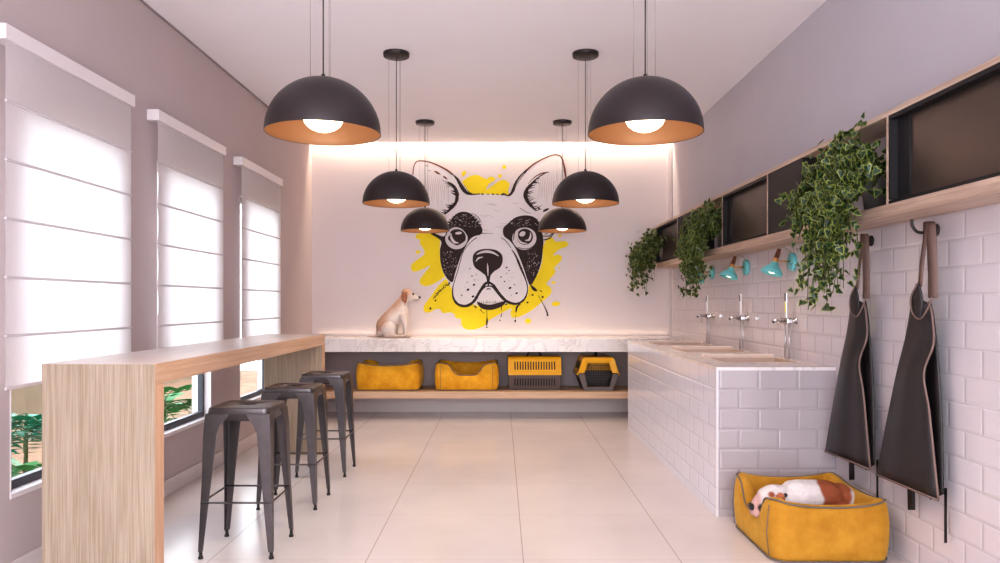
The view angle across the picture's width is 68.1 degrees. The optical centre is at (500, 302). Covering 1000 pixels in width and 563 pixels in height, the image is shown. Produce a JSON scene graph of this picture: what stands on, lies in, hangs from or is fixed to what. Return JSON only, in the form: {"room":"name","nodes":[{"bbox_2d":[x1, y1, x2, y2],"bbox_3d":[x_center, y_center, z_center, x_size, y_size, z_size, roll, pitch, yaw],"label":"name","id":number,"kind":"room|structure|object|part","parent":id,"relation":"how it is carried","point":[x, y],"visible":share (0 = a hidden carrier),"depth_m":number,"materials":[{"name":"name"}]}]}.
{"room":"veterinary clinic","nodes":[
{"label":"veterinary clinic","id":0,"kind":"room"},
{"bbox_2d":[0,0,311,562],"bbox_3d":[-2.345,-0.412,3.200,0.150,3.435,11.600,0,0,0],"label":"wall","id":1,"kind":"structure","parent":0,"point":[125,43],"depth_m":4.82,"materials":[{"name":"paint"}]},
{"bbox_2d":[10,390,41,498],"bbox_3d":[-2.337,-0.013,3.875,0.146,1.843,0.910,0,0,0],"label":"window","id":2,"kind":"structure","parent":1,"relation":"in","point":[24,483],"depth_m":3.57,"materials":[{"name":"white metal"}]},
{"bbox_3d":[-2.340,-0.025,3.875,0.040,1.819,0.910,0,0,0],"label":"frame","id":3,"kind":"part","parent":2,"relation":"part of","materials":[{"name":"black metal"}]},
{"bbox_2d":[0,23,134,390],"bbox_3d":[-2.229,-0.426,3.853,0.079,1.632,1.159,0,0,0],"label":"blind","id":4,"kind":"object","parent":1,"relation":"attached to","point":[68,151],"visible":0.94,"depth_m":3.71,"materials":[{"name":"white fabric"}]},
{"bbox_2d":[9,432,257,562],"bbox_3d":[-2.263,1.250,3.190,0.015,0.110,11.380,0,0,0],"label":"baseboard","id":5,"kind":"structure","parent":1,"relation":"attached to","point":[172,484],"depth_m":5.29,"materials":[{"name":"ceramic"}]},
{"bbox_2d":[157,161,210,437],"bbox_3d":[-2.337,-0.013,5.335,0.146,1.843,0.910,0,0,0],"label":"window","id":6,"kind":"structure","parent":1,"relation":"in","point":[201,382],"depth_m":5.71,"materials":[{"name":"white metal"}]},
{"bbox_3d":[-2.340,-0.025,5.335,0.040,1.819,0.910,0,0,0],"label":"frame","id":7,"kind":"part","parent":6,"relation":"part of","materials":[{"name":"black metal"}]},
{"bbox_2d":[147,109,225,347],"bbox_3d":[-2.229,-0.426,5.319,0.079,1.632,1.163,0,0,0],"label":"blind","id":8,"kind":"object","parent":6,"relation":"attached to","point":[190,163],"visible":0.91,"depth_m":5.21,"materials":[{"name":"white fabric"}]},
{"bbox_2d":[140,0,267,107],"bbox_3d":[-2.263,-1.903,3.100,0.009,0.011,11.200,0,0,0],"label":"trim","id":9,"kind":"structure","parent":1,"relation":"attached to","point":[142,1],"depth_m":5.52,"materials":[{"name":"white paint"}]},
{"bbox_2d":[240,198,263,399],"bbox_3d":[-2.337,-0.013,6.885,0.146,1.843,0.910,0,0,0],"label":"window","id":10,"kind":"structure","parent":1,"relation":"in","point":[255,395],"depth_m":7.25,"materials":[{"name":"white metal"}]},
{"bbox_3d":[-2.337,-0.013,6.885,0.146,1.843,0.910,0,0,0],"label":"sill","id":11,"kind":"part","parent":10,"relation":"part of","materials":[{"name":"white paint"}]},
{"bbox_2d":[233,157,282,336],"bbox_3d":[-2.229,-0.426,6.850,0.079,1.632,1.160,0,0,0],"label":"blind","id":12,"kind":"object","parent":10,"relation":"attached to","point":[261,265],"visible":0.91,"depth_m":6.76,"materials":[{"name":"white fabric"}]},
{"bbox_2d":[143,0,825,141],"bbox_3d":[-0.110,-2.060,3.200,4.620,0.300,11.600,0,0,0],"label":"ceiling","id":13,"kind":"structure","parent":0,"point":[481,70],"depth_m":5.55,"materials":[{"name":"paint"}]},
{"bbox_2d":[263,0,380,145],"bbox_3d":[-0.795,-1.333,3.310,0.510,1.153,0.510,0,0,0],"label":"pendant lamp","id":14,"kind":"object","parent":13,"relation":"hanging from","point":[323,110],"visible":1,"depth_m":3.17,"materials":[{"name":"black metal"}]},
{"bbox_3d":[-0.795,-0.881,3.310,0.510,0.248,0.510,0,0,0],"label":"lamp shade","id":15,"kind":"part","parent":14,"relation":"part of","materials":[{"name":"black metal"}]},
{"bbox_3d":[-0.795,-0.846,3.310,0.188,0.162,0.188,0,0,0],"label":"globe","id":16,"kind":"part","parent":14,"relation":"part of","materials":[{"name":"white glass"}]},
{"bbox_3d":[-0.795,-1.448,3.310,0.005,0.867,0.005,0,0,-23],"label":"cord","id":17,"kind":"part","parent":14,"relation":"part of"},
{"bbox_2d":[362,49,429,207],"bbox_3d":[-0.800,-1.333,5.655,0.510,1.153,0.510,0,0,0],"label":"pendant lamp","id":18,"kind":"object","parent":13,"relation":"hanging from","point":[391,189],"visible":1,"depth_m":5.52,"materials":[{"name":"black metal"}]},
{"bbox_3d":[-0.800,-0.881,5.655,0.510,0.248,0.510,0,0,0],"label":"lamp shade","id":19,"kind":"part","parent":18,"relation":"part of","materials":[{"name":"black metal"}]},
{"bbox_3d":[-0.800,-0.846,5.655,0.188,0.162,0.188,0,0,0],"label":"globe","id":20,"kind":"part","parent":18,"relation":"part of","materials":[{"name":"white glass"}]},
{"bbox_3d":[-0.800,-1.448,5.655,0.005,0.867,0.005,0,0,-23],"label":"cord","id":21,"kind":"part","parent":18,"relation":"part of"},
{"bbox_2d":[401,119,448,232],"bbox_3d":[-0.800,-1.333,7.790,0.510,1.153,0.510,0,0,0],"label":"pendant lamp","id":22,"kind":"object","parent":13,"relation":"hanging from","point":[425,219],"visible":0.99,"depth_m":7.63,"materials":[{"name":"black metal"}]},
{"bbox_3d":[-0.800,-0.881,7.790,0.510,0.248,0.510,0,0,0],"label":"lamp shade","id":23,"kind":"part","parent":22,"relation":"part of","materials":[{"name":"black metal"}]},
{"bbox_2d":[538,119,586,232],"bbox_3d":[0.645,-1.333,7.790,0.510,1.153,0.510,0,0,0],"label":"pendant lamp","id":24,"kind":"object","parent":13,"relation":"hanging from","point":[557,220],"visible":0.94,"depth_m":7.64,"materials":[{"name":"black metal"}]},
{"bbox_3d":[0.645,-0.881,7.790,0.510,0.248,0.510,0,0,0],"label":"lamp shade","id":25,"kind":"part","parent":24,"relation":"part of","materials":[{"name":"black metal"}]},
{"bbox_3d":[0.645,-1.448,7.790,0.005,0.867,0.005,0,0,23],"label":"cord","id":26,"kind":"part","parent":24,"relation":"part of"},
{"bbox_2d":[552,49,618,207],"bbox_3d":[0.645,-1.333,5.655,0.510,1.153,0.510,0,0,0],"label":"pendant lamp","id":27,"kind":"object","parent":13,"relation":"hanging from","point":[582,189],"visible":1,"depth_m":5.52,"materials":[{"name":"black metal"}]},
{"bbox_3d":[0.645,-0.881,5.655,0.510,0.248,0.510,0,0,0],"label":"lamp shade","id":28,"kind":"part","parent":27,"relation":"part of","materials":[{"name":"black metal"}]},
{"bbox_3d":[0.645,-1.448,5.655,0.005,0.867,0.005,0,0,23],"label":"cord","id":29,"kind":"part","parent":27,"relation":"part of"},
{"bbox_3d":[0.645,-0.846,5.655,0.188,0.162,0.188,0,0,0],"label":"globe","id":30,"kind":"part","parent":27,"relation":"part of","materials":[{"name":"white glass"}]},
{"bbox_2d":[588,0,703,145],"bbox_3d":[0.645,-1.333,3.310,0.510,1.153,0.510,0,0,0],"label":"pendant lamp","id":31,"kind":"object","parent":13,"relation":"hanging from","point":[644,110],"visible":1,"depth_m":3.16,"materials":[{"name":"black metal"}]},
{"bbox_3d":[0.645,-0.846,3.310,0.188,0.162,0.188,0,0,0],"label":"globe","id":32,"kind":"part","parent":31,"relation":"part of","materials":[{"name":"white glass"}]},
{"bbox_3d":[0.645,-1.448,3.310,0.005,0.867,0.005,0,0,-23],"label":"cord","id":33,"kind":"part","parent":31,"relation":"part of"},
{"bbox_3d":[0.645,-0.881,3.310,0.510,0.248,0.510,0,0,0],"label":"lamp shade","id":34,"kind":"part","parent":31,"relation":"part of","materials":[{"name":"black metal"}]},
{"bbox_2d":[312,142,671,402],"bbox_3d":[-0.110,-0.412,8.940,4.620,3.435,0.120,0,0,0],"label":"wall","id":35,"kind":"structure","parent":0,"point":[362,258],"depth_m":8.88,"materials":[{"name":"paint"}]},
{"bbox_2d":[325,352,627,385],"bbox_3d":[-0.112,0.771,8.878,4.315,0.447,0.004,0,0,0],"label":"panel","id":36,"kind":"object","parent":35,"relation":"attached to","point":[334,361],"depth_m":8.88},
{"bbox_2d":[325,386,627,398],"bbox_3d":[-0.112,1.032,8.578,4.315,0.075,0.596,0,0,0],"label":"wall shelf","id":37,"kind":"object","parent":35,"relation":"attached to","point":[426,392],"visible":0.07,"depth_m":8.28,"materials":[{"name":"brown wood"}]},
{"bbox_2d":[356,359,423,390],"bbox_3d":[-1.285,0.832,8.622,0.735,0.318,0.518,0,0,0],"label":"pet bed","id":38,"kind":"object","parent":37,"relation":"on","point":[370,375],"visible":1,"depth_m":8.37,"materials":[{"name":"yellow fabric"}]},
{"bbox_2d":[435,359,498,390],"bbox_3d":[-0.390,0.832,8.618,0.735,0.318,0.518,0,0,0],"label":"pet bed","id":39,"kind":"object","parent":37,"relation":"on","point":[449,375],"visible":1,"depth_m":8.37,"materials":[{"name":"yellow fabric"}]},
{"bbox_2d":[508,352,561,389],"bbox_3d":[0.385,0.776,8.620,0.604,0.441,0.449,0,0,0],"label":"pet carrier","id":40,"kind":"object","parent":37,"relation":"on","point":[525,372],"visible":0.98,"depth_m":8.43,"materials":[{"name":"grey plastic"}]},
{"bbox_2d":[514,362,554,369],"bbox_3d":[0.385,0.714,8.428,0.464,0.090,0.025,0,0,0],"label":"vent","id":41,"kind":"object","parent":40,"relation":"attached to","point":[517,365],"depth_m":8.43,"materials":[{"name":"plastic"}]},
{"bbox_2d":[514,378,554,385],"bbox_3d":[0.385,0.901,8.436,0.464,0.085,0.027,0,0,0],"label":"vent","id":42,"kind":"object","parent":40,"relation":"attached to","point":[517,381],"depth_m":8.44,"materials":[{"name":"grey plastic"}]},
{"bbox_2d":[573,352,619,390],"bbox_3d":[1.105,0.776,8.620,0.484,0.441,0.483,0,0,0],"label":"pet carrier","id":43,"kind":"object","parent":37,"relation":"on","point":[595,372],"visible":0.99,"depth_m":8.40,"materials":[{"name":"grey plastic"}]},
{"bbox_3d":[1.105,0.819,8.398,0.295,0.250,0.004,0,0,0],"label":"door","id":44,"kind":"part","parent":43,"relation":"part of","materials":[{"name":"black plastic"}]},
{"bbox_2d":[327,403,627,411],"bbox_3d":[-0.114,1.250,8.873,4.313,0.110,0.015,0,0,0],"label":"baseboard","id":45,"kind":"structure","parent":35,"relation":"attached to","point":[331,407],"depth_m":8.87,"materials":[{"name":"ceramic"}]},
{"bbox_2d":[411,154,568,329],"bbox_3d":[-0.136,-0.732,8.873,1.892,2.106,0.011,0,0,0],"label":"wall mural","id":46,"kind":"object","parent":35,"relation":"attached to","point":[493,259],"visible":0.96,"depth_m":8.88},
{"bbox_2d":[325,336,683,351],"bbox_3d":[-0.112,0.473,8.579,4.315,0.150,0.599,0,0,0],"label":"countertop","id":47,"kind":"structure","parent":35,"relation":"attached to","point":[332,343],"depth_m":8.28,"materials":[{"name":"white stone"}]},
{"bbox_2d":[367,289,420,337],"bbox_3d":[-1.230,0.115,8.500,0.615,0.561,0.285,0,0,0],"label":"dog","id":48,"kind":"object","parent":47,"relation":"on","point":[387,324],"visible":1,"depth_m":8.42},
{"bbox_2d":[667,143,671,332],"bbox_3d":[2.019,-0.828,8.864,0.052,2.365,0.029,0,0,0],"label":"trim","id":49,"kind":"structure","parent":35,"relation":"attached to","point":[669,146],"depth_m":8.86,"materials":[{"name":"paint"}]},
{"bbox_2d":[164,412,907,562],"bbox_3d":[-0.110,1.355,3.200,4.620,0.100,11.600,0,0,0],"label":"floor","id":50,"kind":"structure","parent":0,"point":[422,487],"depth_m":4.84,"materials":[{"name":"tile"}]},
{"bbox_2d":[42,334,324,562],"bbox_3d":[-1.788,0.788,4.870,0.503,1.034,3.170,0,0,0],"label":"bar counter","id":51,"kind":"object","parent":50,"relation":"on","point":[103,416],"depth_m":3.29,"materials":[{"name":"brown wood"}]},
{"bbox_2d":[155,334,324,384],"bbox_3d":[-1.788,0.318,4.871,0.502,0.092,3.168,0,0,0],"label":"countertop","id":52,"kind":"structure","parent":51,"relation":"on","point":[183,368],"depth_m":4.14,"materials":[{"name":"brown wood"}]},
{"bbox_3d":[-1.788,0.835,6.407,0.502,0.940,0.095,0,0,0],"label":"panel","id":53,"kind":"part","parent":51,"relation":"part of","materials":[{"name":"brown wood"}]},
{"bbox_2d":[198,400,293,559],"bbox_3d":[-1.352,0.922,3.955,0.387,0.766,0.387,0,0,0],"label":"bar stool","id":54,"kind":"object","parent":50,"relation":"on","point":[262,414],"visible":1,"depth_m":3.80,"materials":[{"name":"black metal"}]},
{"bbox_3d":[-1.469,0.919,3.838,0.146,0.701,0.146,0,0,0],"label":"leg","id":55,"kind":"part","parent":54,"relation":"part of","materials":[{"name":"black metal"}]},
{"bbox_3d":[-1.469,0.919,4.072,0.146,0.701,0.146,0,0,0],"label":"leg","id":56,"kind":"part","parent":54,"relation":"part of","materials":[{"name":"black metal"}]},
{"bbox_3d":[-1.352,0.572,3.955,0.330,0.066,0.330,0,0,0],"label":"seat","id":57,"kind":"part","parent":54,"relation":"part of","materials":[{"name":"black metal"}]},
{"bbox_3d":[-1.235,0.919,3.838,0.146,0.701,0.146,0,0,0],"label":"leg","id":58,"kind":"part","parent":54,"relation":"part of","materials":[{"name":"black metal"}]},
{"bbox_3d":[-1.235,0.919,4.072,0.146,0.701,0.146,0,0,0],"label":"leg","id":59,"kind":"part","parent":54,"relation":"part of","materials":[{"name":"black metal"}]},
{"bbox_2d":[256,383,329,509],"bbox_3d":[-1.352,0.922,4.850,0.387,0.766,0.387,0,0,0],"label":"bar stool","id":60,"kind":"object","parent":50,"relation":"on","point":[312,396],"visible":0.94,"depth_m":4.69,"materials":[{"name":"black metal"}]},
{"bbox_3d":[-1.469,0.919,4.733,0.146,0.701,0.146,0,0,0],"label":"leg","id":61,"kind":"part","parent":60,"relation":"part of","materials":[{"name":"black metal"}]},
{"bbox_3d":[-1.469,0.919,4.967,0.146,0.701,0.146,0,0,0],"label":"leg","id":62,"kind":"part","parent":60,"relation":"part of","materials":[{"name":"black metal"}]},
{"bbox_3d":[-1.352,0.572,4.850,0.330,0.066,0.330,0,0,0],"label":"seat","id":63,"kind":"part","parent":60,"relation":"part of","materials":[{"name":"black metal"}]},
{"bbox_3d":[-1.235,0.919,4.733,0.146,0.701,0.146,0,0,0],"label":"leg","id":64,"kind":"part","parent":60,"relation":"part of","materials":[{"name":"black metal"}]},
{"bbox_3d":[-1.235,0.919,4.967,0.146,0.701,0.146,0,0,0],"label":"leg","id":65,"kind":"part","parent":60,"relation":"part of","materials":[{"name":"black metal"}]},
{"bbox_2d":[295,371,355,476],"bbox_3d":[-1.352,0.922,5.730,0.387,0.766,0.387,0,0,0],"label":"bar stool","id":66,"kind":"object","parent":50,"relation":"on","point":[341,381],"visible":0.87,"depth_m":5.57,"materials":[{"name":"black metal"}]},
{"bbox_3d":[-1.469,0.919,5.613,0.146,0.701,0.146,0,0,0],"label":"leg","id":67,"kind":"part","parent":66,"relation":"part of","materials":[{"name":"black metal"}]},
{"bbox_3d":[-1.352,0.572,5.730,0.330,0.066,0.330,0,0,0],"label":"seat","id":68,"kind":"part","parent":66,"relation":"part of","materials":[{"name":"black metal"}]},
{"bbox_3d":[-1.235,0.919,5.613,0.146,0.701,0.146,0,0,0],"label":"leg","id":69,"kind":"part","parent":66,"relation":"part of","materials":[{"name":"black metal"}]},
{"bbox_3d":[-1.235,0.919,5.847,0.146,0.701,0.146,0,0,0],"label":"leg","id":70,"kind":"part","parent":66,"relation":"part of","materials":[{"name":"black metal"}]},
{"bbox_2d":[628,340,835,516],"bbox_3d":[1.679,0.839,6.098,0.732,0.933,3.164,0,0,0],"label":"counter","id":71,"kind":"object","parent":50,"relation":"on","point":[710,413],"visible":0.99,"depth_m":4.52,"materials":[{"name":"tile"}]},
{"bbox_3d":[1.319,0.849,4.518,0.008,0.913,0.003,0,0,0],"label":"corner trim","id":72,"kind":"part","parent":71,"relation":"part of","materials":[{"name":"white paint"}]},
{"bbox_2d":[628,341,835,370],"bbox_3d":[1.679,0.402,6.098,0.732,0.020,3.164,0,0,0],"label":"island countertop","id":73,"kind":"structure","parent":71,"relation":"on","point":[693,357],"depth_m":4.88,"materials":[{"name":"white stone"}]},
{"bbox_2d":[653,343,710,344],"bbox_3d":[1.730,0.580,7.135,0.520,0.371,0.410,0,0,0],"label":"basin","id":74,"kind":"object","parent":73,"relation":"in","point":[653,343],"depth_m":7.33,"materials":[{"name":"white ceramic"}]},
{"bbox_2d":[675,349,745,351],"bbox_3d":[1.730,0.580,6.105,0.520,0.371,0.430,0,0,0],"label":"basin","id":75,"kind":"object","parent":73,"relation":"in","point":[680,350],"depth_m":6.31,"materials":[{"name":"white ceramic"}]},
{"bbox_2d":[705,357,795,361],"bbox_3d":[1.730,0.580,5.130,0.520,0.371,0.460,0,0,0],"label":"basin","id":76,"kind":"object","parent":73,"relation":"in","point":[718,359],"depth_m":5.35,"materials":[{"name":"white ceramic"}]},
{"bbox_2d":[732,472,889,562],"bbox_3d":[1.663,1.145,4.035,0.632,0.311,0.687,0,0,0],"label":"pet bed","id":77,"kind":"object","parent":50,"relation":"on","point":[786,531],"visible":0.93,"depth_m":3.70,"materials":[{"name":"yellow fabric"}]},
{"bbox_2d":[748,479,854,516],"bbox_3d":[1.631,1.061,4.008,0.636,0.215,0.289,0,0,-7],"label":"dog","id":78,"kind":"object","parent":77,"relation":"on","point":[803,491],"visible":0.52,"depth_m":3.93},
{"bbox_2d":[672,0,999,247],"bbox_3d":[2.128,-0.412,3.200,0.150,3.435,11.600,0,0,0],"label":"wall","id":79,"kind":"structure","parent":0,"point":[848,59],"depth_m":4.60,"materials":[{"name":"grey paint"}]},
{"bbox_2d":[696,295,714,343],"bbox_3d":[1.963,0.157,7.150,0.166,0.464,0.150,0,0,0],"label":"shower mixer","id":80,"kind":"object","parent":79,"relation":"attached to","point":[706,315],"visible":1,"depth_m":7.11,"materials":[{"name":"silver metal"}]},
{"bbox_2d":[697,261,714,283],"bbox_3d":[1.931,-0.295,7.150,0.230,0.214,0.154,0,0,0],"label":"wall sconce","id":81,"kind":"object","parent":79,"relation":"attached to","point":[710,272],"visible":0.34,"depth_m":7.11,"materials":[{"name":"teal metal"}]},
{"bbox_3d":[2.032,-0.295,7.150,0.028,0.128,0.128,0,0,0],"label":"wall plate","id":82,"kind":"part","parent":81,"relation":"part of","materials":[{"name":"teal metal"}]},
{"bbox_2d":[719,255,749,279],"bbox_3d":[1.931,-0.295,6.150,0.230,0.214,0.154,0,0,0],"label":"wall sconce","id":83,"kind":"object","parent":79,"relation":"attached to","point":[729,273],"visible":1,"depth_m":6.13,"materials":[{"name":"teal metal"}]},
{"bbox_3d":[1.889,-0.246,6.150,0.147,0.117,0.154,0,0,0],"label":"lamp shade","id":84,"kind":"part","parent":83,"relation":"part of","materials":[{"name":"teal metal"}]},
{"bbox_3d":[2.032,-0.295,6.150,0.028,0.128,0.128,0,0,0],"label":"wall plate","id":85,"kind":"part","parent":83,"relation":"part of","materials":[{"name":"teal metal"}]},
{"bbox_2d":[728,294,749,349],"bbox_3d":[1.963,0.157,6.150,0.166,0.464,0.150,0,0,0],"label":"shower mixer","id":86,"kind":"object","parent":79,"relation":"attached to","point":[740,317],"visible":1,"depth_m":6.13,"materials":[{"name":"silver metal"}]},
{"bbox_2d":[760,247,796,276],"bbox_3d":[1.931,-0.287,5.174,0.230,0.214,0.154,0,0,0],"label":"wall sconce","id":87,"kind":"object","parent":79,"relation":"attached to","point":[772,269],"visible":1,"depth_m":5.15,"materials":[{"name":"teal metal"}]},
{"bbox_3d":[1.889,-0.238,5.174,0.147,0.117,0.154,0,0,0],"label":"lamp shade","id":88,"kind":"part","parent":87,"relation":"part of","materials":[{"name":"teal metal"}]},
{"bbox_3d":[2.032,-0.287,5.174,0.028,0.128,0.128,0,0,0],"label":"wall plate","id":89,"kind":"part","parent":87,"relation":"part of","materials":[{"name":"teal metal"}]},
{"bbox_2d":[771,292,797,358],"bbox_3d":[1.963,0.157,5.170,0.166,0.464,0.150,0,0,0],"label":"shower mixer","id":90,"kind":"object","parent":79,"relation":"attached to","point":[785,320],"visible":1,"depth_m":5.15,"materials":[{"name":"silver metal"}]},
{"bbox_3d":[1.928,0.124,5.140,0.097,0.023,0.022,0,0,0],"label":"spout","id":91,"kind":"part","parent":90,"relation":"part of","materials":[{"name":"silver metal"}]},
{"bbox_2d":[655,55,999,267],"bbox_3d":[1.938,-0.660,4.840,0.217,0.501,7.880,0,0,0],"label":"wall shelf","id":92,"kind":"object","parent":79,"relation":"attached to","point":[943,142],"visible":0.89,"depth_m":3.37,"materials":[{"name":"brown wood"}]},
{"bbox_2d":[625,228,666,296],"bbox_3d":[1.728,-0.478,8.540,0.616,0.816,0.508,0,0,-8],"label":"trailing ivy","id":93,"kind":"object","parent":92,"relation":"on","point":[652,243],"visible":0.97,"depth_m":8.45,"materials":[{"name":"plant"}]},
{"bbox_2d":[659,248,662,260],"bbox_3d":[1.930,-0.564,8.660,0.182,0.188,0.182,0,0,0],"label":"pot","id":94,"kind":"object","parent":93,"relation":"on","point":[660,250],"depth_m":8.62,"materials":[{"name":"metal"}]},
{"bbox_3d":[1.885,-0.676,8.225,0.010,0.377,1.050,0,0,0],"label":"sliding door","id":95,"kind":"part","parent":92,"relation":"part of","materials":[{"name":"brown glass"}]},
{"bbox_2d":[672,197,721,297],"bbox_3d":[1.723,-0.470,6.507,0.520,0.862,0.698,0,0,-27],"label":"trailing ivy","id":96,"kind":"object","parent":92,"relation":"on","point":[708,222],"visible":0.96,"depth_m":6.36,"materials":[{"name":"plant"}]},
{"bbox_2d":[715,227,721,246],"bbox_3d":[1.940,-0.564,6.400,0.182,0.188,0.182,0,0,0],"label":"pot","id":97,"kind":"object","parent":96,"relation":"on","point":[718,230],"depth_m":6.35,"materials":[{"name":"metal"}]},
{"bbox_3d":[1.885,-0.676,5.610,0.010,0.377,1.020,0,0,0],"label":"sliding door","id":98,"kind":"part","parent":92,"relation":"part of","materials":[{"name":"black glass"}]},
{"bbox_2d":[775,112,885,310],"bbox_3d":[1.771,-0.449,3.865,0.494,0.986,0.697,0,0,-6],"label":"trailing ivy","id":99,"kind":"object","parent":92,"relation":"on","point":[847,172],"visible":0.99,"depth_m":3.74,"materials":[{"name":"plant"}]},
{"bbox_2d":[861,174,885,209],"bbox_3d":[1.935,-0.564,3.800,0.182,0.188,0.182,0,0,0],"label":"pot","id":100,"kind":"object","parent":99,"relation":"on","point":[869,201],"depth_m":3.74,"materials":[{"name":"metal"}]},
{"bbox_3d":[1.885,-0.676,2.215,0.010,0.377,2.570,0,0,0],"label":"sliding door","id":101,"kind":"part","parent":92,"relation":"part of","materials":[{"name":"black glass"}]},
{"bbox_2d":[672,203,999,562],"bbox_3d":[2.050,0.435,3.190,0.006,1.740,11.380,0,0,0],"label":"tile backsplash","id":102,"kind":"structure","parent":79,"relation":"attached to","point":[966,309],"depth_m":3.68,"materials":[{"name":"tile"}]},
{"bbox_2d":[849,232,873,245],"bbox_3d":[1.986,-0.353,4.090,0.122,0.080,0.060,0,0,0],"label":"wall hook","id":103,"kind":"object","parent":79,"relation":"attached to","point":[871,238],"visible":0.47,"depth_m":4.08,"materials":[{"name":"black metal"}]},
{"bbox_2d":[824,234,877,497],"bbox_3d":[1.972,0.356,4.200,0.099,1.475,0.573,0,0,0],"label":"apron","id":104,"kind":"object","parent":103,"relation":"hanging from","point":[851,433],"visible":1,"depth_m":4.04,"materials":[{"name":"grey fabric"}]},
{"bbox_2d":[910,219,939,235],"bbox_3d":[1.986,-0.353,3.480,0.122,0.080,0.060,0,0,0],"label":"wall hook","id":105,"kind":"object","parent":79,"relation":"attached to","point":[915,230],"visible":0.52,"depth_m":3.47,"materials":[{"name":"black metal"}]},
{"bbox_2d":[875,221,946,542],"bbox_3d":[1.972,0.356,3.590,0.099,1.475,0.573,0,0,0],"label":"apron","id":106,"kind":"object","parent":105,"relation":"hanging from","point":[911,457],"visible":1,"depth_m":3.44,"materials":[{"name":"grey fabric"}]},
{"bbox_3d":[1.982,-0.358,3.480,0.115,0.070,0.015,0,0,0],"label":"arm","id":107,"kind":"part","parent":105,"relation":"part of","materials":[{"name":"black metal"}]},
{"label":"outside","id":108,"kind":"structure","parent":0,"visible":0},
{"bbox_2d":[11,370,256,477],"bbox_3d":[-5.715,1.505,8.000,6.570,0.100,16.000,0,0,0],"label":"ground","id":109,"kind":"structure","parent":108,"point":[248,378],"depth_m":11.39,"materials":[{"name":"soil"}]},
{"bbox_2d":[11,411,41,463],"bbox_3d":[-3.673,1.147,5.727,0.975,0.617,0.930,0,0,0],"label":"plant","id":110,"kind":"object","parent":109,"relation":"on","point":[32,421],"visible":0.51,"depth_m":5.61,"materials":[{"name":"green plant"}]},
{"bbox_2d":[11,458,41,476],"bbox_3d":[-2.940,1.215,4.608,0.670,0.481,0.550,0,0,0],"label":"plant","id":111,"kind":"object","parent":109,"relation":"on","point":[29,466],"visible":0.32,"depth_m":4.59,"materials":[{"name":"green plant"}]},
{"bbox_2d":[11,376,191,415],"bbox_3d":[-6.050,0.830,8.000,0.100,1.250,16.000,0,0,0],"label":"wall","id":112,"kind":"structure","parent":109,"relation":"on","point":[28,400],"depth_m":9.40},
{"bbox_2d":[164,384,191,422],"bbox_3d":[-3.264,1.123,7.317,1.106,0.666,0.989,0,0,41],"label":"plant","id":113,"kind":"object","parent":109,"relation":"on","point":[175,407],"visible":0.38,"depth_m":7.12,"materials":[{"name":"green plant"}]}
]}

